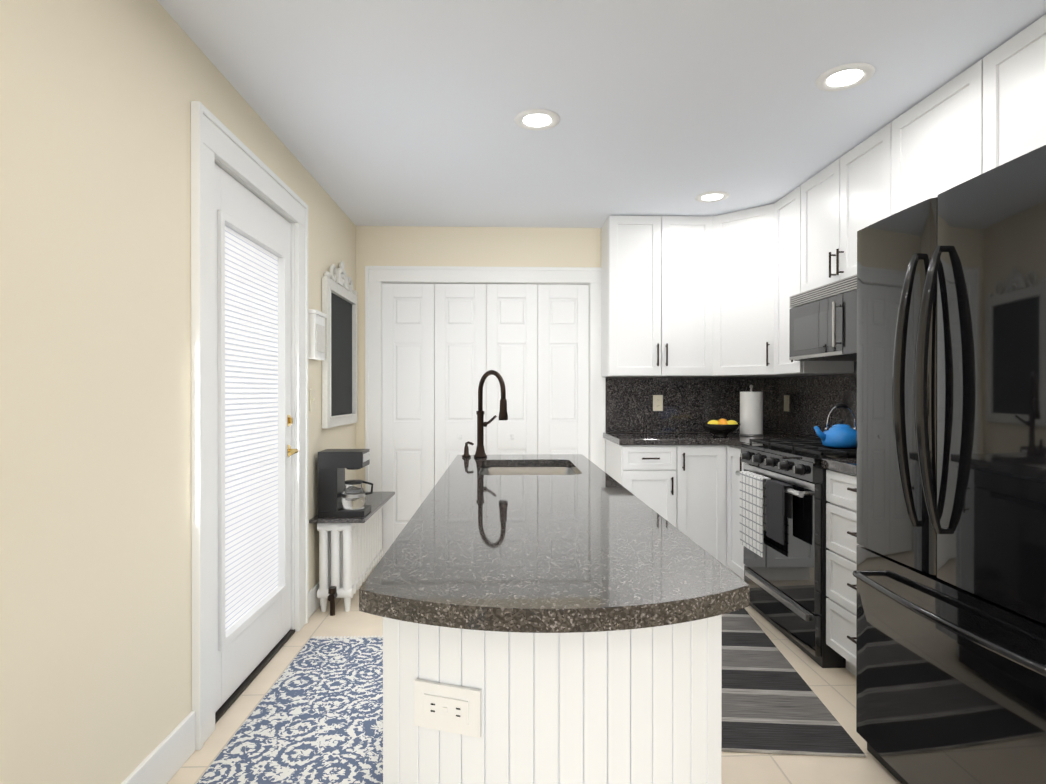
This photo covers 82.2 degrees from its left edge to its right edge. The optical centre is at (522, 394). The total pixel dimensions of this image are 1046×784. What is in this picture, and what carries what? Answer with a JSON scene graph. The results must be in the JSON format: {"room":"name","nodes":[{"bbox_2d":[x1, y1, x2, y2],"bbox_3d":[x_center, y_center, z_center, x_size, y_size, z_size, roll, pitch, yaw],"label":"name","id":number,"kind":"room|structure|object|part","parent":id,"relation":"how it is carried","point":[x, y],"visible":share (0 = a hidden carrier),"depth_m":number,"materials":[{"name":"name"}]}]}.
{"room":"kitchen","nodes":[
{"label":"kitchen","id":0,"kind":"room"},
{"bbox_2d":[0,0,355,783],"bbox_3d":[-1.162,0.005,1.212,0.140,2.400,6.430,0,0,-2],"label":"wall","id":1,"kind":"structure","parent":0,"point":[98,98],"depth_m":1.57,"materials":[{"name":"beige paint"}]},
{"bbox_2d":[121,711,194,783],"bbox_3d":[-1.047,1.140,0.083,0.015,0.135,3.880,0,0,-2],"label":"baseboard","id":2,"kind":"structure","parent":1,"relation":"attached to","point":[166,758],"depth_m":1.86,"materials":[{"name":"white wood"}]},
{"bbox_2d":[191,101,308,749],"bbox_3d":[-1.192,0.106,2.582,0.170,2.190,1.130,0,0,-2],"label":"door frame","id":3,"kind":"structure","parent":1,"relation":"attached to","point":[216,141],"depth_m":2.12,"materials":[{"name":"white wood"}]},
{"bbox_2d":[215,164,298,712],"bbox_3d":[-1.142,0.164,2.583,0.101,2.042,0.866,0,0,-2],"label":"entry door","id":4,"kind":"structure","parent":1,"relation":"in","point":[247,643],"depth_m":2.53,"materials":[{"name":"white wood"}]},
{"bbox_2d":[225,225,277,630],"bbox_3d":[-1.179,0.134,2.582,0.008,1.593,0.628,0,0,-2],"label":"door blinds","id":5,"kind":"object","parent":4,"relation":"attached to","point":[251,424],"visible":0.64,"depth_m":2.58,"materials":[{"name":"white plastic"}]},
{"bbox_2d":[310,389,314,411],"bbox_3d":[-1.151,0.034,3.288,0.015,0.120,0.070,0,0,-2],"label":"switch plate","id":6,"kind":"object","parent":1,"relation":"attached to","point":[312,399],"visible":1,"depth_m":3.28,"materials":[{"name":"beige plastic"}]},
{"bbox_2d":[309,581,320,617],"bbox_3d":[-1.160,1.131,3.721,0.030,0.135,1.140,0,0,-2],"label":"baseboard","id":7,"kind":"structure","parent":1,"relation":"attached to","point":[314,602],"depth_m":3.28,"materials":[{"name":"white wood"}]},
{"bbox_2d":[308,309,326,359],"bbox_3d":[-1.134,-0.322,3.298,0.050,0.262,0.196,0,0,-2],"label":"box","id":8,"kind":"object","parent":1,"relation":"attached to","point":[316,334],"visible":0.85,"depth_m":3.23,"materials":[{"name":"white"}]},
{"bbox_2d":[322,261,356,427],"bbox_3d":[-1.157,-0.327,3.827,0.044,1.049,0.720,0,0,-2],"label":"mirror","id":9,"kind":"object","parent":1,"relation":"attached to","point":[339,363],"visible":0.98,"depth_m":3.78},
{"bbox_2d":[356,226,600,558],"bbox_3d":[0.335,-0.004,4.648,3.080,2.400,0.620,0,0,-2],"label":"wall","id":10,"kind":"structure","parent":0,"point":[471,246],"depth_m":4.31,"materials":[{"name":"beige paint"}]},
{"bbox_2d":[365,266,605,491],"bbox_3d":[-0.267,0.142,4.373,1.718,2.109,0.170,0,0,-2],"label":"trim","id":11,"kind":"structure","parent":10,"relation":"attached to","point":[376,277],"depth_m":4.29,"materials":[{"name":"white wood"}]},
{"bbox_2d":[382,283,588,555],"bbox_3d":[-0.266,0.194,4.325,1.488,1.980,0.068,0,0,-2],"label":"closet doors","id":12,"kind":"structure","parent":10,"relation":"in","point":[445,347],"depth_m":4.32,"materials":[{"name":"white wood"}]},
{"bbox_2d":[606,377,777,431],"bbox_3d":[1.205,0.076,4.356,1.260,0.398,0.018,0,0,-2],"label":"backsplash","id":13,"kind":"structure","parent":10,"relation":"attached to","point":[691,404],"depth_m":4.35,"materials":[{"name":"stone"}]},
{"bbox_2d":[653,395,662,410],"bbox_3d":[0.976,0.064,4.334,0.070,0.115,0.008,0,0,-2],"label":"electrical outlet","id":14,"kind":"object","parent":13,"relation":"attached to","point":[657,402],"visible":1,"depth_m":4.33,"materials":[{"name":"beige plastic"}]},
{"bbox_2d":[778,361,856,437],"bbox_3d":[1.912,0.044,3.229,0.018,0.468,2.318,0,0,-2],"label":"backsplash","id":15,"kind":"structure","parent":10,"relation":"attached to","point":[811,398],"depth_m":3.86,"materials":[{"name":"stone"}]},
{"bbox_2d":[784,395,788,411],"bbox_3d":[1.864,0.064,4.239,0.008,0.115,0.070,0,0,-2],"label":"electrical outlet","id":16,"kind":"object","parent":15,"relation":"attached to","point":[786,402],"visible":1,"depth_m":4.23,"materials":[{"name":"beige plastic"}]},
{"bbox_2d":[167,566,900,783],"bbox_3d":[0.435,1.234,1.618,3.360,0.060,7.130,0,0,-2],"label":"floor","id":17,"kind":"structure","parent":0,"point":[834,690],"depth_m":2.24,"materials":[{"name":"tile"}]},
{"bbox_2d":[196,635,382,783],"bbox_3d":[-0.657,1.199,1.514,0.670,0.008,2.915,0,0,-2],"label":"rug","id":18,"kind":"object","parent":17,"relation":"on","point":[315,716],"visible":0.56,"depth_m":2.15,"materials":[{"name":"blue fabric"}]},
{"bbox_2d":[309,492,394,615],"bbox_3d":[-1.024,0.938,3.697,0.298,0.520,0.935,0,0,-2],"label":"radiator","id":19,"kind":"object","parent":17,"relation":"on","point":[350,555],"depth_m":3.31,"materials":[{"name":"white metal"}]},
{"bbox_2d":[318,449,372,516],"bbox_3d":[-0.992,0.498,3.395,0.285,0.360,0.180,0,0,-2],"label":"coffee maker","id":20,"kind":"object","parent":19,"relation":"on","point":[339,495],"visible":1,"depth_m":3.31,"materials":[{"name":"black plastic"}]},
{"bbox_3d":[-1.024,0.688,3.704,0.298,0.020,0.920,0,0,-2],"label":"radiator top","id":21,"kind":"part","parent":19,"relation":"part of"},
{"bbox_2d":[359,454,749,783],"bbox_3d":[0.035,0.743,1.794,0.610,0.920,1.990,0,0,-2],"label":"kitchen island","id":22,"kind":"object","parent":17,"relation":"on","point":[637,706],"depth_m":0.89,"materials":[{"name":"white"}]},
{"bbox_2d":[414,679,480,737],"bbox_3d":[-0.110,0.454,0.864,0.104,0.066,0.010,0,0,18],"label":"outlet","id":23,"kind":"object","parent":22,"relation":"attached to","point":[447,708],"visible":1,"depth_m":0.86,"materials":[{"name":"white plastic"}]},
{"bbox_2d":[462,441,473,457],"bbox_3d":[-0.245,0.244,2.659,0.054,0.071,0.059,0,0,-2],"label":"soap pump","id":24,"kind":"object","parent":22,"relation":"on","point":[466,451],"visible":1,"depth_m":2.66,"materials":[{"name":"brown metal"}]},
{"bbox_2d":[474,370,507,457],"bbox_3d":[-0.142,0.087,2.622,0.152,0.385,0.212,0,0,-2],"label":"faucet","id":25,"kind":"object","parent":22,"relation":"on","point":[481,425],"visible":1,"depth_m":2.65,"materials":[{"name":"brown metal"}]},
{"bbox_3d":[0.019,0.391,1.792,0.580,0.215,1.990,0,0,-2],"label":"kitchen island top","id":26,"kind":"part","parent":22,"relation":"part of","materials":[{"name":"grey stone"}]},
{"bbox_2d":[605,439,724,565],"bbox_3d":[0.950,0.758,4.049,0.690,0.880,0.618,0,0,-2],"label":"base cabinet","id":27,"kind":"object","parent":17,"relation":"on","point":[692,492],"depth_m":3.75,"materials":[{"name":"white wood"}]},
{"bbox_2d":[603,432,817,445],"bbox_3d":[1.240,0.297,4.033,1.308,0.040,0.668,0,0,-2],"label":"countertop","id":28,"kind":"structure","parent":27,"relation":"on","point":[620,438],"depth_m":3.84,"materials":[{"name":"stone"}]},
{"bbox_2d":[701,418,740,436],"bbox_3d":[1.290,0.218,3.910,0.250,0.117,0.250,0,0,-2],"label":"fruit bowl","id":29,"kind":"object","parent":28,"relation":"on","point":[722,427],"visible":1,"depth_m":3.85,"materials":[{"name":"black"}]},
{"bbox_2d":[739,385,763,435],"bbox_3d":[1.527,0.106,4.008,0.156,0.340,0.156,0,0,-2],"label":"paper towel holder","id":30,"kind":"object","parent":28,"relation":"on","point":[751,412],"visible":1,"depth_m":3.95,"materials":[{"name":"white paper"}]},
{"bbox_2d":[725,445,744,579],"bbox_3d":[1.594,0.759,3.607,0.628,0.880,0.348,0,0,-2],"label":"base cabinet","id":31,"kind":"object","parent":17,"relation":"on","point":[734,551],"depth_m":3.69,"materials":[{"name":"white wood"}]},
{"bbox_2d":[726,438,819,447],"bbox_3d":[1.588,0.298,3.570,0.643,0.040,0.279,0,0,-2],"label":"countertop","id":32,"kind":"structure","parent":31,"relation":"on","point":[734,442],"depth_m":3.68,"materials":[{"name":"stone"}]},
{"bbox_2d":[721,608,865,756],"bbox_3d":[0.805,1.195,2.846,0.780,0.009,1.680,0,0,4],"label":"rug","id":33,"kind":"object","parent":17,"relation":"on","point":[772,703],"visible":0.29,"depth_m":2.29,"materials":[{"name":"grey fabric"}]},
{"bbox_2d":[735,439,856,667],"bbox_3d":[1.567,0.727,3.030,0.716,0.945,0.794,0,0,-2],"label":"range","id":34,"kind":"object","parent":17,"relation":"on","point":[786,581],"visible":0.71,"depth_m":2.79,"materials":[{"name":"black metal"}]},
{"bbox_2d":[740,471,770,556],"bbox_3d":[1.216,0.621,3.148,0.049,0.398,0.280,0,0,-2],"label":"checked towel","id":35,"kind":"object","parent":34,"relation":"hanging from","point":[752,506],"visible":0.92,"depth_m":3.11,"materials":[{"name":"white fabric"}]},
{"bbox_2d":[766,480,792,544],"bbox_3d":[1.225,0.561,2.868,0.049,0.278,0.180,0,0,-2],"label":"towel","id":36,"kind":"object","parent":34,"relation":"hanging from","point":[779,503],"visible":0.98,"depth_m":2.84,"materials":[{"name":"grey fabric"}]},
{"bbox_2d":[813,403,856,447],"bbox_3d":[1.510,0.149,2.887,0.224,0.210,0.177,0,0,-2],"label":"kettle","id":37,"kind":"object","parent":34,"relation":"on","point":[841,435],"visible":0.96,"depth_m":2.84,"materials":[{"name":"blue metal"}]},
{"bbox_2d":[826,470,858,675],"bbox_3d":[1.641,0.762,2.346,0.618,0.880,0.568,0,0,-2],"label":"base cabinet","id":38,"kind":"object","parent":17,"relation":"on","point":[841,488],"depth_m":2.51,"materials":[{"name":"white wood"}]},
{"bbox_2d":[822,458,856,475],"bbox_3d":[1.631,0.302,2.346,0.638,0.040,0.569,0,0,-2],"label":"countertop","id":39,"kind":"structure","parent":38,"relation":"on","point":[845,465],"depth_m":2.49,"materials":[{"name":"stone"}]},
{"bbox_2d":[853,145,1045,783],"bbox_3d":[1.511,0.329,1.599,0.924,1.750,0.891,0,0,-2],"label":"fridge","id":40,"kind":"object","parent":17,"relation":"on","point":[949,573],"visible":1,"depth_m":1.57,"materials":[{"name":"black metal"}]},
{"bbox_2d":[157,0,1045,227],"bbox_3d":[0.447,-1.225,1.262,3.360,0.060,6.430,0,0,-2],"label":"ceiling","id":41,"kind":"structure","parent":0,"point":[387,112],"depth_m":2.37,"materials":[{"name":"white paint"}]},
{"bbox_2d":[514,109,559,130],"bbox_3d":[0.062,-1.193,2.615,0.199,0.011,0.199,0,0,43],"label":"recessed light","id":42,"kind":"object","parent":41,"relation":"in","point":[532,119],"depth_m":2.60,"materials":[{"name":"white plastic"}]},
{"bbox_2d":[695,191,728,202],"bbox_3d":[1.148,-1.195,3.641,0.199,0.011,0.199,0,0,43],"label":"recessed light","id":43,"kind":"object","parent":41,"relation":"in","point":[712,196],"depth_m":3.63,"materials":[{"name":"white plastic"}]},
{"bbox_2d":[815,63,874,91],"bbox_3d":[1.214,-1.192,2.263,0.199,0.011,0.199,0,0,43],"label":"recessed light","id":44,"kind":"object","parent":41,"relation":"in","point":[845,77],"depth_m":2.25,"materials":[{"name":"white plastic"}]},
{"bbox_3d":[2.056,0.004,1.319,0.140,2.400,6.430,0,0,-2],"label":"wall","id":45,"kind":"structure","parent":0,"visible":0},
{"bbox_2d":[601,216,664,376],"bbox_3d":[0.748,-0.662,4.184,0.355,1.076,0.328,0,0,-2],"label":"upper cabinet","id":46,"kind":"object","parent":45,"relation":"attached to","point":[632,247],"depth_m":4.03,"materials":[{"name":"white wood"}]},
{"bbox_2d":[665,216,712,376],"bbox_3d":[1.103,-0.662,4.196,0.355,1.076,0.328,0,0,-2],"label":"upper cabinet","id":47,"kind":"object","parent":45,"relation":"attached to","point":[694,296],"depth_m":4.04,"materials":[{"name":"white wood"}]},
{"bbox_2d":[713,204,772,376],"bbox_3d":[1.432,-0.661,3.906,0.301,1.071,0.302,0,0,-2],"label":"upper cabinet","id":48,"kind":"object","parent":45,"relation":"attached to","point":[743,239],"depth_m":3.90,"materials":[{"name":"white wood"}]},
{"bbox_2d":[773,185,853,376],"bbox_3d":[1.744,-0.660,3.603,0.328,1.076,0.340,0,0,-2],"label":"upper cabinet","id":49,"kind":"object","parent":45,"relation":"attached to","point":[786,211],"depth_m":3.62,"materials":[{"name":"white wood"}]},
{"bbox_2d":[797,160,836,293],"bbox_3d":[1.756,-0.880,3.232,0.328,0.634,0.400,0,0,-2],"label":"upper cabinet","id":50,"kind":"object","parent":45,"relation":"attached to","point":[818,193],"depth_m":3.25,"materials":[{"name":"white wood"}]},
{"bbox_2d":[833,124,888,281],"bbox_3d":[1.770,-0.879,2.833,0.328,0.634,0.400,0,0,-2],"label":"upper cabinet","id":51,"kind":"object","parent":45,"relation":"attached to","point":[863,172],"depth_m":2.88,"materials":[{"name":"white wood"}]},
{"bbox_2d":[789,274,856,360],"bbox_3d":[1.714,-0.374,3.032,0.426,0.367,0.794,0,0,-2],"label":"over-the-range microwave","id":52,"kind":"object","parent":51,"relation":"attached to","point":[823,323],"visible":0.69,"depth_m":3.05,"materials":[{"name":"grey metal"}]},
{"bbox_2d":[889,60,980,215],"bbox_3d":[1.785,-0.657,2.383,0.328,1.076,0.500,0,0,-2],"label":"upper cabinet","id":53,"kind":"object","parent":45,"relation":"attached to","point":[935,145],"depth_m":2.36,"materials":[{"name":"white wood"}]},
{"bbox_2d":[981,14,1045,173],"bbox_3d":[1.801,-0.896,1.883,0.328,0.596,0.500,0,0,-2],"label":"upper cabinet","id":54,"kind":"object","parent":45,"relation":"attached to","point":[1013,76],"depth_m":2.00,"materials":[{"name":"white wood"}]}
]}

